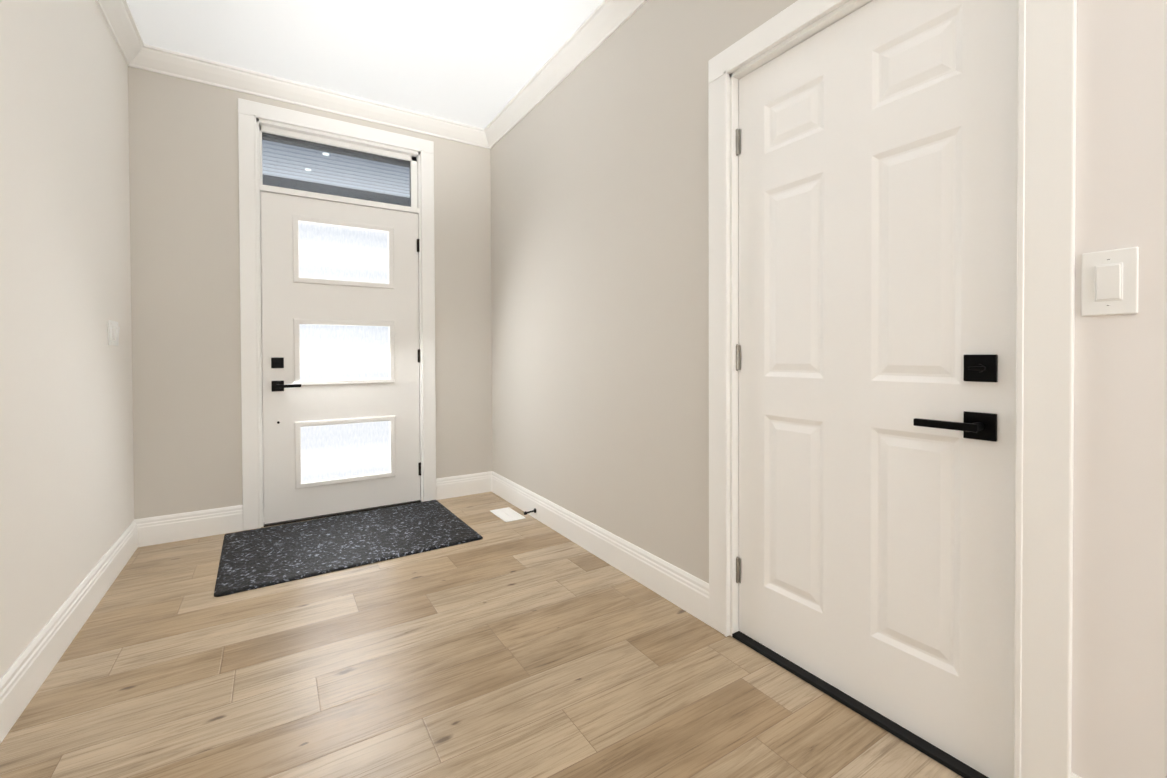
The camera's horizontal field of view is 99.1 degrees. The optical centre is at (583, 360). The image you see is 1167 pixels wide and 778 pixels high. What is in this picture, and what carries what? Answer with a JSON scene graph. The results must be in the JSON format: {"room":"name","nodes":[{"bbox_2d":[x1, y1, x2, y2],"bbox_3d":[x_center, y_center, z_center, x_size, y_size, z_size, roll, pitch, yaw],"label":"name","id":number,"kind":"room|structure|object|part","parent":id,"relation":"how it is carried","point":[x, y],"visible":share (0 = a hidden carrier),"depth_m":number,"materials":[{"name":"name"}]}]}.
{"room":"entrance hall","nodes":[
{"label":"entrance hall","id":0,"kind":"room"},
{"bbox_2d":[0,0,133,677],"bbox_3d":[-0.882,-0.315,0.046,0.150,2.720,6.586,-1,1,-32],"label":"wall","id":1,"kind":"structure","parent":0,"point":[66,471],"depth_m":1.79,"materials":[{"name":"white paint"}]},
{"bbox_2d":[0,519,139,743],"bbox_3d":[-0.794,0.968,0.083,0.016,0.152,6.236,-1,1,-32],"label":"baseboard","id":2,"kind":"structure","parent":1,"relation":"attached to","point":[24,677],"depth_m":1.71,"materials":[{"name":"white wood"}]},
{"bbox_2d":[108,320,119,345],"bbox_3d":[-2.250,-0.131,2.385,0.015,0.118,0.164,-1,1,-32],"label":"light switch","id":3,"kind":"object","parent":1,"relation":"attached to","point":[113,333],"visible":1,"depth_m":2.36,"materials":[{"name":"white plastic"}]},
{"bbox_2d":[95,0,146,69],"bbox_3d":[-0.775,-1.623,0.072,0.082,0.105,6.236,-1,1,-32],"label":"crown molding","id":4,"kind":"structure","parent":1,"relation":"attached to","point":[117,14],"depth_m":2.47,"materials":[{"name":"white wood"}]},
{"bbox_2d":[128,66,491,518],"bbox_3d":[-1.578,-0.350,3.379,2.215,2.720,0.200,-1,1,-32],"label":"wall","id":5,"kind":"structure","parent":0,"point":[185,279],"depth_m":2.88,"materials":[{"name":"white paint"}]},
{"bbox_2d":[140,505,242,546],"bbox_3d":[-2.233,0.943,2.852,0.460,0.152,0.016,-1,1,-32],"label":"baseboard","id":6,"kind":"structure","parent":5,"relation":"attached to","point":[210,522],"depth_m":2.84,"materials":[{"name":"white wood"}]},
{"bbox_2d":[143,44,482,145],"bbox_3d":[-1.570,-1.656,3.206,1.890,0.105,0.082,-1,1,-32],"label":"crown molding","id":7,"kind":"structure","parent":5,"relation":"attached to","point":[159,60],"depth_m":3.09,"materials":[{"name":"white wood"}]},
{"bbox_2d":[238,98,435,530],"bbox_3d":[-1.616,-0.275,3.361,1.150,2.570,0.251,-1,1,-32],"label":"door frame","id":8,"kind":"structure","parent":5,"relation":"attached to","point":[249,112],"depth_m":3.16,"materials":[{"name":"white wood"}]},
{"bbox_2d":[260,191,420,523],"bbox_3d":[-1.560,-0.018,3.289,0.950,2.033,0.116,-1,1,-32],"label":"front door","id":9,"kind":"structure","parent":5,"relation":"in","point":[340,309],"depth_m":3.26,"materials":[{"name":"white paint"}]},
{"bbox_3d":[-1.840,0.187,3.081,0.158,0.410,0.058,-1,1,-32],"label":"front door hardware","id":10,"kind":"part","parent":9,"relation":"part of","materials":[{"name":"black metal"}]},
{"bbox_3d":[-1.577,-0.054,3.304,0.572,1.692,0.012,-1,1,-32],"label":"lite glass","id":11,"kind":"part","parent":9,"relation":"part of","materials":[{"name":"white glass"}]},
{"bbox_3d":[-1.164,-0.021,3.529,0.024,1.683,0.013,-1,1,-32],"label":"front door hinges","id":12,"kind":"part","parent":9,"relation":"part of","materials":[{"name":"metal"}]},
{"bbox_2d":[436,472,487,499],"bbox_3d":[-0.895,0.928,3.691,0.400,0.152,0.016,-1,1,-32],"label":"baseboard","id":13,"kind":"structure","parent":5,"relation":"attached to","point":[476,483],"depth_m":3.68,"materials":[{"name":"white wood"}]},
{"bbox_2d":[127,0,603,127],"bbox_3d":[0.179,-1.746,0.611,2.875,0.120,6.736,-1,1,-32],"label":"ceiling","id":14,"kind":"structure","parent":0,"point":[479,63],"depth_m":2.65,"materials":[{"name":"white paint"}]},
{"bbox_2d":[0,492,962,777],"bbox_3d":[0.191,1.094,0.643,2.875,0.120,6.736,-1,1,-32],"label":"floor","id":15,"kind":"structure","parent":0,"point":[528,646],"depth_m":1.57,"materials":[{"name":"brown wood"}]},
{"bbox_2d":[214,500,482,596],"bbox_3d":[-1.325,1.008,2.855,1.252,0.013,0.920,-1,1,-32],"label":"door mat","id":16,"kind":"object","parent":15,"relation":"on","point":[262,557],"visible":1,"depth_m":2.74,"materials":[{"name":"grey fabric"}]},
{"bbox_2d":[490,507,524,521],"bbox_3d":[-0.497,1.004,3.247,0.140,0.007,0.268,-1,1,-32],"label":"floor vent","id":17,"kind":"object","parent":15,"relation":"in","point":[508,514],"visible":1,"depth_m":3.24,"materials":[{"name":"white metal"}]},
{"bbox_2d":[490,0,1166,777],"bbox_3d":[1.052,-0.335,1.141,0.140,2.720,6.386,-1,1,-32],"label":"wall","id":18,"kind":"structure","parent":0,"point":[600,290],"depth_m":2.04,"materials":[{"name":"white paint"}]},
{"bbox_2d":[524,508,535,514],"bbox_3d":[-0.339,0.956,3.145,0.080,0.029,0.028,-1,1,-32],"label":"doorstop","id":19,"kind":"object","parent":18,"relation":"attached to","point":[534,511],"visible":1,"depth_m":3.14,"materials":[{"name":"black metal"}]},
{"bbox_2d":[479,0,647,148],"bbox_3d":[0.912,-1.642,1.130,0.082,0.105,6.236,-1,1,-32],"label":"crown molding","id":20,"kind":"structure","parent":18,"relation":"attached to","point":[599,26],"depth_m":2.76,"materials":[{"name":"white wood"}]},
{"bbox_2d":[488,471,708,624],"bbox_3d":[-0.109,0.934,2.867,0.016,0.152,2.249,-1,1,-32],"label":"baseboard","id":21,"kind":"structure","parent":18,"relation":"attached to","point":[688,592],"depth_m":2.42,"materials":[{"name":"white wood"}]},
{"bbox_2d":[736,0,1015,777],"bbox_3d":[0.780,-0.010,1.495,0.103,2.036,0.824,-1,1,-32],"label":"door","id":22,"kind":"structure","parent":18,"relation":"in","point":[876,226],"depth_m":1.39,"materials":[{"name":"white wood"}]},
{"bbox_3d":[0.567,-0.013,1.833,0.013,1.675,0.024,-1,1,-32],"label":"garage door hinges","id":23,"kind":"part","parent":22,"relation":"part of","materials":[{"name":"silver metal"}]},
{"bbox_3d":[0.919,0.089,1.234,0.058,0.207,0.158,-1,1,-32],"label":"garage door hardware","id":24,"kind":"part","parent":22,"relation":"part of","materials":[{"name":"black metal"}]},
{"bbox_2d":[708,0,1076,777],"bbox_3d":[0.812,-0.056,1.507,0.161,2.156,1.018,-1,1,-32],"label":"door frame","id":25,"kind":"structure","parent":18,"relation":"attached to","point":[1044,348],"depth_m":1.10,"materials":[{"name":"white wood"}]},
{"bbox_2d":[1071,773,1081,777],"bbox_3d":[1.819,0.961,-0.205,0.016,0.152,2.969,-1,1,-32],"label":"baseboard","id":26,"kind":"structure","parent":18,"relation":"attached to","point":[1073,775],"depth_m":1.05,"materials":[{"name":"white wood"}]},
{"bbox_2d":[1081,247,1138,315],"bbox_3d":[1.053,-0.156,0.997,0.015,0.130,0.080,-1,1,-32],"label":"light switch","id":27,"kind":"object","parent":18,"relation":"attached to","point":[1109,284],"visible":1,"depth_m":0.99,"materials":[{"name":"white plastic"}]},
{"label":"outside","id":28,"kind":"structure","parent":0,"visible":0},
{"bbox_2d":[262,140,409,197],"bbox_3d":[-1.767,-1.526,3.928,6.500,0.060,0.950,-1,1,-32],"label":"ceiling","id":29,"kind":"structure","parent":28,"point":[279,153],"depth_m":3.89,"materials":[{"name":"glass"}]},
{"bbox_2d":[263,174,409,206],"bbox_3d":[-2.086,-1.400,4.438,6.500,0.600,0.250,-1,1,-32],"label":"ceiling beam","id":30,"kind":"structure","parent":29,"relation":"attached to","point":[288,181],"depth_m":4.26,"materials":[{"name":"grey"}]}
]}

